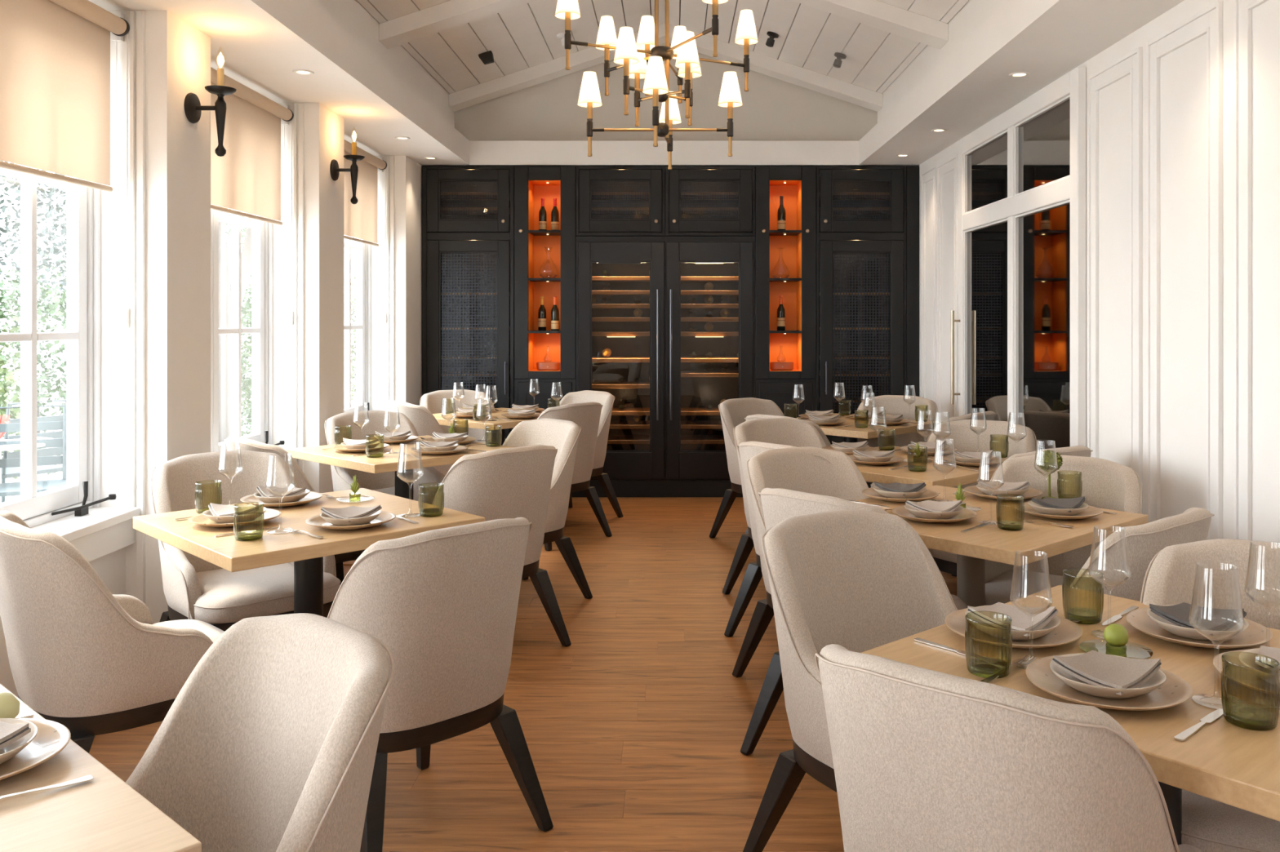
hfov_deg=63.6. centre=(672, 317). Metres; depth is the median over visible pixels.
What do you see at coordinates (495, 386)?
wine glass
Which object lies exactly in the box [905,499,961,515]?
napkin
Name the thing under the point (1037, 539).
dining table
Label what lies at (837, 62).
light
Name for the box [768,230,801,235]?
shelf
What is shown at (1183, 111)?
wall
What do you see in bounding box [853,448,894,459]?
napkin
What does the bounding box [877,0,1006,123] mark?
wall
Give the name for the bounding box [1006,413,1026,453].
wine glass
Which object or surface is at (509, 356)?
shelf
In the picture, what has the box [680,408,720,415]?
shelf
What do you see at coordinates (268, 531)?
wine glass
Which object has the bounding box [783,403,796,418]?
tumbler
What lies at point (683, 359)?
shelf
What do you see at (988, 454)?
napkin
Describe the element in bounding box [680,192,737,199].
shelf
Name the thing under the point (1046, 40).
soffit
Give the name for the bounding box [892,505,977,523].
dinner plate
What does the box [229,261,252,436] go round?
shrub
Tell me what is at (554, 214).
wine bottle
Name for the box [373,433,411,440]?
plate
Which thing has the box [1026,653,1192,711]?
dinner plate
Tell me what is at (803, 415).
dinner plate
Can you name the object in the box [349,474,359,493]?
spiky plant
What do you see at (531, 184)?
display cabinet
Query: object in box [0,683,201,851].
dining table
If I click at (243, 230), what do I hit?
tree
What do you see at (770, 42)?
light
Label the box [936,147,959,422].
door
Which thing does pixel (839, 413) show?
tumbler
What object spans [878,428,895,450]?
tumbler
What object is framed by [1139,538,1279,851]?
dining chair
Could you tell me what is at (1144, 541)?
dining chair
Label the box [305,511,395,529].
dinner plate
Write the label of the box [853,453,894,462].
plate
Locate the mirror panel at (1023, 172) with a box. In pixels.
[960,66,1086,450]
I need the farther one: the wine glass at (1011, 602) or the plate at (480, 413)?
the plate at (480, 413)
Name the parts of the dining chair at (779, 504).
leg, backrest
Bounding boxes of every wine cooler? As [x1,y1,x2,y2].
[575,236,665,479]
[665,236,755,479]
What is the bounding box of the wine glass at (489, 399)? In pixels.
[475,399,491,441]
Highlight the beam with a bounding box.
[469,141,858,166]
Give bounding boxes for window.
[0,10,145,604]
[210,103,303,472]
[343,155,394,413]
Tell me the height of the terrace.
0.200 m
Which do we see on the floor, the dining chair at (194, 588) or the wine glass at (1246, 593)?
the dining chair at (194, 588)
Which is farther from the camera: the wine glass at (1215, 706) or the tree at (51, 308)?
the tree at (51, 308)
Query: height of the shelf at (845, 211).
0.022 m
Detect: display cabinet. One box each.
[514,166,576,410]
[755,166,816,417]
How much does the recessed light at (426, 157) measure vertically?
0.010 m
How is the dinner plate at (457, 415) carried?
on the dining table at (495, 426)
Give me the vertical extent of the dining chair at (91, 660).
0.905 m
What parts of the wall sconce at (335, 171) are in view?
wall plate, arm, stem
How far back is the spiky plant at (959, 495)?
3.69 m
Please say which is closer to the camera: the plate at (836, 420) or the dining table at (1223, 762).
the dining table at (1223, 762)
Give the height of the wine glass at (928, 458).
0.234 m
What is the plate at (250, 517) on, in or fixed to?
on the dinner plate at (198, 519)
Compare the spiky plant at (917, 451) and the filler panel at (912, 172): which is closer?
the spiky plant at (917, 451)
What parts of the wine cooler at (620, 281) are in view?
handle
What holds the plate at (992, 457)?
on the dinner plate at (951, 459)
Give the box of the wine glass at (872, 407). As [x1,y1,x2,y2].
[870,407,886,432]
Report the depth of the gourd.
1.72 m
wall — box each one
[0,10,422,697]
[308,0,454,127]
[454,42,877,141]
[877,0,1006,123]
[917,0,1279,542]
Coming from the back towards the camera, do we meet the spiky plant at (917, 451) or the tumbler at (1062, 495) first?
the spiky plant at (917, 451)
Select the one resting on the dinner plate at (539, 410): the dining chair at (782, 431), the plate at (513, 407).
the plate at (513, 407)
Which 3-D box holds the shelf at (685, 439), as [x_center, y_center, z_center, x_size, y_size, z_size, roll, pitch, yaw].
[0.305,1.011,8.580,0.667,0.033,0.360,0,0,0]
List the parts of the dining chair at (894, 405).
seat rail, backrest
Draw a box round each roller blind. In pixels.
[0,0,129,328]
[210,66,293,324]
[343,139,386,323]
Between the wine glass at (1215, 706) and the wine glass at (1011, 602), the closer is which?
the wine glass at (1215, 706)
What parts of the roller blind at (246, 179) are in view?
bead chain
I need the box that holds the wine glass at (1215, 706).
[1188,562,1244,709]
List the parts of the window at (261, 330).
sash, sash, frame, jamb casing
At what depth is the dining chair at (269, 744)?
1.83 m
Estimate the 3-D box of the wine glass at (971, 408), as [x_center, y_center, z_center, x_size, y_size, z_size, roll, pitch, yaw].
[1.540,0.572,5.200,0.085,0.234,0.085,0,0,0]
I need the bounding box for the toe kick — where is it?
[571,480,742,497]
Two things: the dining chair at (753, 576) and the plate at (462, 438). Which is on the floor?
the dining chair at (753, 576)
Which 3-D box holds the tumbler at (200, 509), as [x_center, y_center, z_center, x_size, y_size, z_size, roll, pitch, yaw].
[-1.650,0.636,3.670,0.088,0.107,0.088,0,0,1]
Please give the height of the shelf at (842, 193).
0.022 m
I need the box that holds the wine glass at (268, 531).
[265,454,295,533]
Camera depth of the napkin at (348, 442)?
5.35 m
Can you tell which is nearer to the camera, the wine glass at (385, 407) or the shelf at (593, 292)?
the wine glass at (385, 407)
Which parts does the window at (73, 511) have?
sash, frame, sill, jamb casing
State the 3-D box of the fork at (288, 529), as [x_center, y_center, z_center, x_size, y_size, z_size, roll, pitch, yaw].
[-1.172,0.682,3.282,0.198,0.010,0.023,0,0,38]
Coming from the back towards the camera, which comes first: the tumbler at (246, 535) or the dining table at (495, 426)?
the dining table at (495, 426)
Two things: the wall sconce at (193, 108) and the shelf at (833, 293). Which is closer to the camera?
the wall sconce at (193, 108)
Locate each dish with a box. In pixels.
[336,474,374,502]
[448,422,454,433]
[902,442,933,463]
[954,484,981,511]
[1079,623,1152,659]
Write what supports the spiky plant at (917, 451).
on the dish at (917, 460)
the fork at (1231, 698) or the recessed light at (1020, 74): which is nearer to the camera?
the fork at (1231, 698)
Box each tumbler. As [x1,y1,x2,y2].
[195,480,222,513]
[233,502,263,541]
[334,425,351,444]
[365,434,383,457]
[417,483,444,517]
[441,399,454,413]
[453,418,468,434]
[472,404,486,421]
[484,425,502,446]
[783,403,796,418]
[838,400,850,415]
[854,410,868,427]
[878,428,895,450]
[906,446,927,471]
[915,404,928,422]
[964,613,1012,678]
[990,435,1008,457]
[995,494,1024,530]
[1057,471,1082,498]
[1062,568,1103,624]
[1221,652,1279,731]
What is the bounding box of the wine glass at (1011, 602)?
[1009,551,1053,669]
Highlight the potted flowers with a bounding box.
[0,414,10,439]
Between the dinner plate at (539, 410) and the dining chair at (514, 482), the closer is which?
the dining chair at (514, 482)
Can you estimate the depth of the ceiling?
7.45 m
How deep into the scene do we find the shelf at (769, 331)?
8.33 m
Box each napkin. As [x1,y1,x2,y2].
[0,720,31,749]
[208,502,261,519]
[256,485,306,500]
[320,505,382,522]
[342,437,378,447]
[374,430,410,439]
[419,440,458,449]
[432,431,466,440]
[457,408,484,414]
[462,403,488,407]
[507,408,535,413]
[511,404,538,409]
[805,409,833,414]
[808,414,839,421]
[831,440,868,450]
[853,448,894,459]
[857,409,885,413]
[873,413,902,421]
[874,481,925,495]
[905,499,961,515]
[911,440,946,449]
[955,449,993,461]
[967,602,1057,636]
[977,480,1029,493]
[1031,496,1084,512]
[1051,649,1161,695]
[1149,602,1246,635]
[1255,645,1279,673]
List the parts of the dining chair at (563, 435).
backrest, seat rail, leg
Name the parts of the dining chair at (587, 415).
leg, backrest, seat rail, leg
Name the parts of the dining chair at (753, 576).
leg, seat rail, backrest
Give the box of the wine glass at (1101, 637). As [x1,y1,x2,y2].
[1088,525,1130,639]
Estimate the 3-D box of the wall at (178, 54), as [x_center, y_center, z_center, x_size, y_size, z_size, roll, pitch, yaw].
[-2.222,0.106,3.225,0.376,2.687,11.650,0,0,0]
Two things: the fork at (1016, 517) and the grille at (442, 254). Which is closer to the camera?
the fork at (1016, 517)
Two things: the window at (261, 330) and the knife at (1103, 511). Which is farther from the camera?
the window at (261, 330)
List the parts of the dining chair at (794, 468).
leg, seat rail, backrest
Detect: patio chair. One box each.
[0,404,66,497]
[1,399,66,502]
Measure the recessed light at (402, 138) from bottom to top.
0.010 m
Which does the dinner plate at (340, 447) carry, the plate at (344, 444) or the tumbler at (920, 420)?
the plate at (344, 444)
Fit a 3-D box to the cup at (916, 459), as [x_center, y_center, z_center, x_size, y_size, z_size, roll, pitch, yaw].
[1.170,0.674,4.930,0.042,0.022,0.041,0,0,0]
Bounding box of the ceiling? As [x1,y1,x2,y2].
[356,0,968,111]
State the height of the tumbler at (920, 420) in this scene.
0.107 m
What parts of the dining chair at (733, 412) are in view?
leg, seat rail, backrest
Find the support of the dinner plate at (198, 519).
on the dining table at (307, 552)
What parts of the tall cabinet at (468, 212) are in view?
door, door, handle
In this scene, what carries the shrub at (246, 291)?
on the terrace
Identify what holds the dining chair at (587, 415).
on the floor
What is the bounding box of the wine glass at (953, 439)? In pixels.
[933,439,956,502]
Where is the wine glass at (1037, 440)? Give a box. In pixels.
[1033,440,1057,475]
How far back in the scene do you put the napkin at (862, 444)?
5.23 m
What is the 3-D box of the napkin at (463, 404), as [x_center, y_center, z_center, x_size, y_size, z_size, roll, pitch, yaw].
[-1.440,0.643,7.548,0.143,0.039,0.135,0,0,42]
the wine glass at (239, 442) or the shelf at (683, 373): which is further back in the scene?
the shelf at (683, 373)
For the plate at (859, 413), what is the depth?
6.97 m
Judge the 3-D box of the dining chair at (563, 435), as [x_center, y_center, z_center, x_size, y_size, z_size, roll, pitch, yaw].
[-0.830,0.998,5.327,0.579,0.905,0.676,0,0,45]
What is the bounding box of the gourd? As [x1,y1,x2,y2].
[0,692,20,718]
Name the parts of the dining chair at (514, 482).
backrest, seat rail, leg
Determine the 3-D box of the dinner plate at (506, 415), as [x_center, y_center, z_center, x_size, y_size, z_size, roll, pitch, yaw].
[-1.039,0.677,7.121,0.284,0.026,0.286,0,0,27]
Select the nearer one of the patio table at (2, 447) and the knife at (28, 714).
the knife at (28, 714)
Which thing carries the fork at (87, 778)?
on the dining table at (104, 813)
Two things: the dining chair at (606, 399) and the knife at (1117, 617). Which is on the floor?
the dining chair at (606, 399)
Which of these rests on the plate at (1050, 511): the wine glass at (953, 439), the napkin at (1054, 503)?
the napkin at (1054, 503)
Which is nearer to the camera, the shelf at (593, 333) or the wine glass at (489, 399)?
the wine glass at (489, 399)
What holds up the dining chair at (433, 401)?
on the floor
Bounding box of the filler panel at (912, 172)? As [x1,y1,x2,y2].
[906,166,919,396]
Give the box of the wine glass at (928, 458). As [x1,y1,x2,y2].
[915,410,933,459]
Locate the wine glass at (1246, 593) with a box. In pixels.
[1244,542,1279,610]
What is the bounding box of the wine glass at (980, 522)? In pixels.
[977,452,1004,524]
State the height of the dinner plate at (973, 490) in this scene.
0.026 m
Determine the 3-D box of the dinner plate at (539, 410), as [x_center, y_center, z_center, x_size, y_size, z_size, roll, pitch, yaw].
[-1.070,0.677,7.501,0.285,0.026,0.285,0,0,23]
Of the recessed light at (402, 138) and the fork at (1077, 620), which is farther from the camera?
the recessed light at (402, 138)
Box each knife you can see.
[15,712,33,718]
[214,526,278,537]
[395,515,418,524]
[466,448,485,452]
[846,499,889,507]
[888,465,911,470]
[914,637,981,657]
[960,522,991,533]
[1102,511,1117,514]
[1102,605,1138,626]
[1173,707,1223,741]
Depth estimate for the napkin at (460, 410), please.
7.16 m
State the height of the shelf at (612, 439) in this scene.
0.033 m
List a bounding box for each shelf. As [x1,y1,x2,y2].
[440,192,510,200]
[440,207,510,215]
[440,292,510,296]
[440,327,510,329]
[440,355,510,359]
[440,370,510,376]
[526,230,560,235]
[526,278,560,281]
[526,330,560,333]
[591,192,648,199]
[591,207,648,215]
[591,276,649,282]
[591,290,649,295]
[591,304,649,308]
[591,317,649,321]
[591,331,649,336]
[591,356,649,362]
[591,382,649,388]
[607,435,649,444]
[608,420,649,429]
[611,408,649,415]
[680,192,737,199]
[680,207,737,215]
[680,276,738,282]
[680,290,738,295]
[680,304,738,308]
[680,317,738,321]
[680,331,738,336]
[680,356,738,362]
[680,370,738,377]
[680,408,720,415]
[680,420,722,429]
[680,435,724,444]
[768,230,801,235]
[768,278,801,281]
[768,330,801,333]
[833,192,889,199]
[833,207,889,215]
[833,293,889,296]
[833,328,889,329]
[833,356,889,358]
[833,371,889,376]
[833,397,866,402]
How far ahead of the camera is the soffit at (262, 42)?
5.23 m
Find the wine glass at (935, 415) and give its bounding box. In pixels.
[933,414,951,462]
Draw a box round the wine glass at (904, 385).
[902,385,915,420]
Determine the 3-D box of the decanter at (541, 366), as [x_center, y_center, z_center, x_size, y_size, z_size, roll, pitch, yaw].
[-1.020,0.397,8.477,0.196,0.066,0.130,0,0,0]
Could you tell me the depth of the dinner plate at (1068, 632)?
2.20 m
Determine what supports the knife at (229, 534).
on the dining table at (307, 552)
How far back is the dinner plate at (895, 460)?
4.81 m
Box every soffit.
[88,0,471,166]
[857,0,1184,166]
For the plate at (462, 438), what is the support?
on the dinner plate at (468, 439)
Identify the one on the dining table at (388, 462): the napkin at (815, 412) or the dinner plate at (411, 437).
the dinner plate at (411, 437)
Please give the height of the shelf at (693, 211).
0.022 m
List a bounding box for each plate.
[0,717,71,780]
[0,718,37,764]
[187,508,280,527]
[202,506,266,523]
[240,491,322,506]
[253,489,310,503]
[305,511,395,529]
[320,510,381,526]
[331,443,389,452]
[341,441,380,448]
[367,435,418,444]
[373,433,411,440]
[410,444,468,454]
[420,444,458,451]
[423,436,476,444]
[431,435,468,442]
[449,412,492,417]
[455,407,495,412]
[457,410,484,415]
[462,405,488,409]
[501,413,541,418]
[506,408,544,413]
[507,411,536,416]
[511,406,538,410]
[798,413,839,418]
[804,412,834,417]
[804,418,845,425]
[808,417,839,422]
[822,445,879,455]
[830,444,869,452]
[848,454,904,465]
[850,413,891,419]
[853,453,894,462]
[857,412,886,417]
[862,487,938,502]
[866,418,911,425]
[872,417,903,422]
[873,485,927,498]
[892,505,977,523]
[899,445,957,455]
[904,504,964,519]
[907,444,948,452]
[942,455,1005,466]
[945,608,1082,648]
[951,453,995,462]
[964,485,1042,500]
[964,604,1060,640]
[976,484,1030,497]
[1015,502,1102,519]
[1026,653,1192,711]
[1027,500,1088,515]
[1049,653,1166,698]
[1125,607,1272,648]
[1146,604,1248,640]
[1212,649,1279,695]
[1239,648,1279,686]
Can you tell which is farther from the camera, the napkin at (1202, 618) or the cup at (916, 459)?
the cup at (916, 459)
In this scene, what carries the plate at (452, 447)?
on the dinner plate at (460, 448)
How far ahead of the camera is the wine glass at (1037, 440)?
3.82 m
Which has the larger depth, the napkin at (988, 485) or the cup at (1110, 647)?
the napkin at (988, 485)
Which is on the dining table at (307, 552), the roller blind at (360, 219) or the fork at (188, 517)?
the fork at (188, 517)
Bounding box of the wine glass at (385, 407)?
[383,407,400,453]
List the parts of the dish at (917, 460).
glass dish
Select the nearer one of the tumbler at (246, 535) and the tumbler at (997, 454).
the tumbler at (246, 535)
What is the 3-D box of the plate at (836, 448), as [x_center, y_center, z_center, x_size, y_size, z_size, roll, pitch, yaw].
[0.900,0.665,5.239,0.195,0.034,0.199,0,0,10]
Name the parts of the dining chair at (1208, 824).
backrest, seat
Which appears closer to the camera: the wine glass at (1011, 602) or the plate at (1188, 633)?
the wine glass at (1011, 602)
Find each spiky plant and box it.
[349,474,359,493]
[914,442,921,457]
[954,484,965,501]
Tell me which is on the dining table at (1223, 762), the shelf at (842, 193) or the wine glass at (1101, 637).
the wine glass at (1101, 637)
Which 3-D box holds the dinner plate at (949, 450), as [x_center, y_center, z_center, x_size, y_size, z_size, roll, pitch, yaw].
[1.300,0.677,5.251,0.282,0.026,0.288,0,0,-44]
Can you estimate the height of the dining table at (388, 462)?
0.760 m
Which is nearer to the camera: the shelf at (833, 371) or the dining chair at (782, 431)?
the dining chair at (782, 431)
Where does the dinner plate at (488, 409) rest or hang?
on the dining table at (495, 426)
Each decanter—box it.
[538,246,558,278]
[771,247,790,278]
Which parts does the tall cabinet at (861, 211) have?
handle, door, door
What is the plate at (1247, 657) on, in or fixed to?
on the dinner plate at (1241, 674)
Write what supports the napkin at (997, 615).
on the plate at (991, 630)
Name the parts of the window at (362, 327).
sash, frame, jamb casing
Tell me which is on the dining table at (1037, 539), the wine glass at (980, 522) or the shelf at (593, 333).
the wine glass at (980, 522)
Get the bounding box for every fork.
[0,775,93,799]
[173,516,190,519]
[284,527,324,538]
[322,493,338,498]
[401,453,421,458]
[941,464,981,471]
[979,655,1036,683]
[1013,516,1074,527]
[1064,617,1080,622]
[1226,694,1277,709]
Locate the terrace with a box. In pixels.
[0,366,356,502]
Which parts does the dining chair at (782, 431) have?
leg, seat rail, backrest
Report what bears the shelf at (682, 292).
attached to the wine cooler at (710, 281)
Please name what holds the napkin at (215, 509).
on the plate at (250, 517)
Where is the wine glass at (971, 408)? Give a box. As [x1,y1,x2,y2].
[969,408,986,452]
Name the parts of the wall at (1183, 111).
wall panel, wall panel, wall panel, wall panel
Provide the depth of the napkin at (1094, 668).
1.89 m
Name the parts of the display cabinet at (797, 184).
frame, drawer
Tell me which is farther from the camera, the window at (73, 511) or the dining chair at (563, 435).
the dining chair at (563, 435)
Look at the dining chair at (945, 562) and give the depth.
4.51 m
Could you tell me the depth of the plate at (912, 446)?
5.18 m
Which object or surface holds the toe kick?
on the floor
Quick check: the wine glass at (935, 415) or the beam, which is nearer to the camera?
the wine glass at (935, 415)
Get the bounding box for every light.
[292,69,314,75]
[395,136,410,140]
[423,156,437,159]
[478,50,493,65]
[556,31,564,47]
[765,31,778,47]
[832,52,846,68]
[896,154,909,157]
[930,128,946,132]
[1008,71,1030,77]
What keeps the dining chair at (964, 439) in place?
on the floor
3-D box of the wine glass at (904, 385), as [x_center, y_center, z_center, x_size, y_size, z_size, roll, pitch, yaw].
[1.600,0.572,6.970,0.085,0.234,0.085,0,0,0]
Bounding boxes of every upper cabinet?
[575,166,665,236]
[665,166,755,236]
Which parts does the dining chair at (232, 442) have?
backrest, leg, seat rail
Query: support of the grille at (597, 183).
attached to the upper cabinet at (611, 201)
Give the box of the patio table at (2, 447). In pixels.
[0,436,53,502]
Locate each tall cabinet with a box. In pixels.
[422,166,514,438]
[815,166,906,444]
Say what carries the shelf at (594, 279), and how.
attached to the wine cooler at (620, 281)
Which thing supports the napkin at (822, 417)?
on the plate at (836, 420)
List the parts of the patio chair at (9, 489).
seat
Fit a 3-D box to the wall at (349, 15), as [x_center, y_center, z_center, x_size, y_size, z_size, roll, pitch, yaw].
[-1.850,-1.656,3.010,0.100,0.448,11.220,0,0,0]
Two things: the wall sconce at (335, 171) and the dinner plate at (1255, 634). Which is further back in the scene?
the wall sconce at (335, 171)
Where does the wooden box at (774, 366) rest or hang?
in the display cabinet at (797, 184)
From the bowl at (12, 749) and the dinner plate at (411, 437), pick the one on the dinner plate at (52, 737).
the bowl at (12, 749)
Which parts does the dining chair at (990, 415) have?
backrest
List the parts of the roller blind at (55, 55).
bead chain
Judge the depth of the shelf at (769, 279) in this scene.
8.33 m
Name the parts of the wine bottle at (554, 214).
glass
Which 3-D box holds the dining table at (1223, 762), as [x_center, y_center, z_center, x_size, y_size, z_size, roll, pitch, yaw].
[0.963,1.070,2.060,0.868,0.760,0.868,0,0,-41]
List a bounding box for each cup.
[349,493,360,500]
[913,456,922,462]
[960,502,965,508]
[1105,642,1126,653]
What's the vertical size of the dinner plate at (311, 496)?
0.026 m
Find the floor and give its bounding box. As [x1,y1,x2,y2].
[88,497,956,851]
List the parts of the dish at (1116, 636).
glass dish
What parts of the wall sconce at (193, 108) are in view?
wall plate, arm, stem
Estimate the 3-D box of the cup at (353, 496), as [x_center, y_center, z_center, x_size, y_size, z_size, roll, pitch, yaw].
[-1.200,0.674,3.900,0.042,0.022,0.041,0,0,0]
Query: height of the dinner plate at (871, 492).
0.026 m
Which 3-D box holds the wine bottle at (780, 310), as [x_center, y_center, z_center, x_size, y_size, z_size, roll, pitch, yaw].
[0.892,-0.039,8.490,0.068,0.287,0.068,0,0,0]
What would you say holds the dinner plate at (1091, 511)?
on the dining table at (1037, 539)
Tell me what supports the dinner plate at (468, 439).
on the dining table at (388, 462)
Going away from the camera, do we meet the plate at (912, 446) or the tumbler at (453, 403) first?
the plate at (912, 446)
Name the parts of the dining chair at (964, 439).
backrest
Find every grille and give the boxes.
[440,181,497,218]
[440,253,497,408]
[591,181,648,218]
[680,181,738,218]
[832,181,889,218]
[833,253,889,414]
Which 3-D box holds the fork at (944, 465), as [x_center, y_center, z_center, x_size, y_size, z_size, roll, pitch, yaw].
[1.316,0.682,4.712,0.023,0.010,0.198,0,0,-42]
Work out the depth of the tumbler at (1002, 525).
3.36 m
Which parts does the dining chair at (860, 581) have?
leg, seat rail, backrest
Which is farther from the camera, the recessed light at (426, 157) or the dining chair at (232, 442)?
the recessed light at (426, 157)
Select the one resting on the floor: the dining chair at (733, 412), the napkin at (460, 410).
the dining chair at (733, 412)
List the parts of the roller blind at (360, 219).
bead chain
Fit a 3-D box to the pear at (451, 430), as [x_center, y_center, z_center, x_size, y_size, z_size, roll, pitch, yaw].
[-1.250,0.641,5.839,0.139,0.098,0.145,0,0,0]
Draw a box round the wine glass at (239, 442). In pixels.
[217,442,243,505]
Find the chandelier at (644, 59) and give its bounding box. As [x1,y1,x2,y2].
[555,0,758,169]
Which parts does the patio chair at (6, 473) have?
leg frame, seat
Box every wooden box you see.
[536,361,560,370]
[769,361,793,370]
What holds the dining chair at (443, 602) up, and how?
on the floor
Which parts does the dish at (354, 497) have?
glass dish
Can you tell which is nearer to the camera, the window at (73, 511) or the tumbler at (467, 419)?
the window at (73, 511)
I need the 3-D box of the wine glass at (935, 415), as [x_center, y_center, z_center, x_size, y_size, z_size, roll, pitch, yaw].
[1.300,0.572,4.980,0.085,0.234,0.085,0,0,0]
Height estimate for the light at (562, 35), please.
0.110 m
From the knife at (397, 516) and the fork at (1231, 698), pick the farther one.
the knife at (397, 516)
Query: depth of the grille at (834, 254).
8.35 m
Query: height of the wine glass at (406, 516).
0.253 m
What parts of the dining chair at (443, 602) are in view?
leg, leg, backrest, seat rail, leg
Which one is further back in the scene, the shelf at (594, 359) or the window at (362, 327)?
the shelf at (594, 359)
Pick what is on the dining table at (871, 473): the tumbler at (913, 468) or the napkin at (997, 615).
the tumbler at (913, 468)
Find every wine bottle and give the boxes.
[537,296,546,330]
[538,198,546,230]
[551,198,559,230]
[551,296,559,330]
[777,195,786,230]
[777,295,785,330]
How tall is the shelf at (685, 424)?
0.033 m
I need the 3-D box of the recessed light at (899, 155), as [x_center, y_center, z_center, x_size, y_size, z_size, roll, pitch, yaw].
[1.752,-1.236,7.850,0.104,0.010,0.104,0,0,0]
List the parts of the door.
handle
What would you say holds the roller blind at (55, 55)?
attached to the window at (73, 511)
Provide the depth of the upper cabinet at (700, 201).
8.34 m
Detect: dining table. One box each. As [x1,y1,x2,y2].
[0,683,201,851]
[133,488,484,616]
[286,435,512,500]
[432,408,543,445]
[796,413,942,442]
[853,484,1147,607]
[854,446,1007,487]
[861,585,1279,846]
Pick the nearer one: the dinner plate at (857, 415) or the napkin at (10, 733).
the napkin at (10, 733)
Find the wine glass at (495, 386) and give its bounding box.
[484,386,497,421]
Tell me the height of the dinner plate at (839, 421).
0.026 m
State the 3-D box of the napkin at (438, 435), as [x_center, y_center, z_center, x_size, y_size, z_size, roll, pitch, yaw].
[-1.220,0.643,5.658,0.143,0.039,0.135,0,0,-39]
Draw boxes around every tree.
[0,160,66,317]
[0,249,66,481]
[221,206,248,244]
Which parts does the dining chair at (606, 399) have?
leg, backrest, seat rail, leg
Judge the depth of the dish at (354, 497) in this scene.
3.89 m
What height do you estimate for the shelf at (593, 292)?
0.033 m
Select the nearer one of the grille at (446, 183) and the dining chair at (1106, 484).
the dining chair at (1106, 484)
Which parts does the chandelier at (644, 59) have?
lamp shade, drop rod, lamp shade, drop rod, lamp shade, drop rod, arm, lamp shade, drop rod, arm, arm, drop rod, lamp shade, arm, lamp shade, arm, lamp shade, drop rod, rod, rod, lamp shade, drop rod, arm, arm, arm, lamp shade, drop rod, arm, drop rod, lamp shade, lamp shade, drop rod, arm, arm, lamp shade, drop rod, lamp shade, drop rod, lamp shade, drop rod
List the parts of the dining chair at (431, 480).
seat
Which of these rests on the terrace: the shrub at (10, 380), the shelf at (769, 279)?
the shrub at (10, 380)
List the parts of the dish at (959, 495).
glass dish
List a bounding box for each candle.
[217,68,224,86]
[351,142,356,155]
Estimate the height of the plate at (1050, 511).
0.034 m
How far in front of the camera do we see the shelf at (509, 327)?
8.40 m
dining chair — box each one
[0,510,224,753]
[125,613,394,851]
[151,449,340,631]
[223,435,365,584]
[324,410,444,504]
[327,517,553,851]
[384,400,453,475]
[419,389,506,443]
[431,444,571,646]
[502,417,592,599]
[537,401,612,551]
[556,390,622,517]
[709,397,784,537]
[722,417,826,594]
[724,440,831,636]
[732,446,871,677]
[740,488,967,755]
[742,509,957,851]
[744,413,831,533]
[814,644,1202,851]
[856,395,937,488]
[871,411,997,577]
[926,419,1036,571]
[928,445,1093,575]
[985,454,1142,605]
[1069,507,1213,601]
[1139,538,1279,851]
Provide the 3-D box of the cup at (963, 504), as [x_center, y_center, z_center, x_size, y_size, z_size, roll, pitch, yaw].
[1.030,0.674,3.700,0.042,0.022,0.041,0,0,0]
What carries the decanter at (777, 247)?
on the display cabinet at (797, 184)
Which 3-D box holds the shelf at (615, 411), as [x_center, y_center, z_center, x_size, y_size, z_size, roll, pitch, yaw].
[-0.421,0.778,8.580,0.662,0.033,0.360,0,0,0]
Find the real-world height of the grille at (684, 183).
0.333 m
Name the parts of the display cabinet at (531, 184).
frame, drawer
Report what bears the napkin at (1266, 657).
on the plate at (1247, 657)
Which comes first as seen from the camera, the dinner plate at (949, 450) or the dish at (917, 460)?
the dish at (917, 460)
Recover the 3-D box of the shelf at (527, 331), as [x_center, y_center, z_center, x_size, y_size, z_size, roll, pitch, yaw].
[-1.041,0.114,8.492,0.271,0.018,0.325,0,0,0]
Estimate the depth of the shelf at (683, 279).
8.40 m
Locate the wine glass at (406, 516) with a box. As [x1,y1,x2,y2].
[396,442,423,517]
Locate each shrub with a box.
[0,309,20,479]
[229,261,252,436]
[241,271,356,417]
[351,271,356,406]
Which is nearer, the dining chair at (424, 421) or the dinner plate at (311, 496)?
the dinner plate at (311, 496)
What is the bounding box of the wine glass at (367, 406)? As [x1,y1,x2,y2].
[352,406,369,426]
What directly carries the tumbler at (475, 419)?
on the dining table at (495, 426)
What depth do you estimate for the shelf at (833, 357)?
8.41 m
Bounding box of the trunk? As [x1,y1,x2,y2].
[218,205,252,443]
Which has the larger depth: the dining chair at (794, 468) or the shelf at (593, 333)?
the shelf at (593, 333)
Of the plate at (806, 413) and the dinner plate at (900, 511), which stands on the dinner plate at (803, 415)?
the plate at (806, 413)
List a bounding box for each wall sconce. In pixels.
[184,52,236,156]
[329,131,364,204]
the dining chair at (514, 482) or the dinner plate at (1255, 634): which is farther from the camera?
the dining chair at (514, 482)
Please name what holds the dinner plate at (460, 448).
on the dining table at (388, 462)
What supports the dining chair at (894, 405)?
on the floor
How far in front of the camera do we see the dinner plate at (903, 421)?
6.61 m
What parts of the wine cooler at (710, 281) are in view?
handle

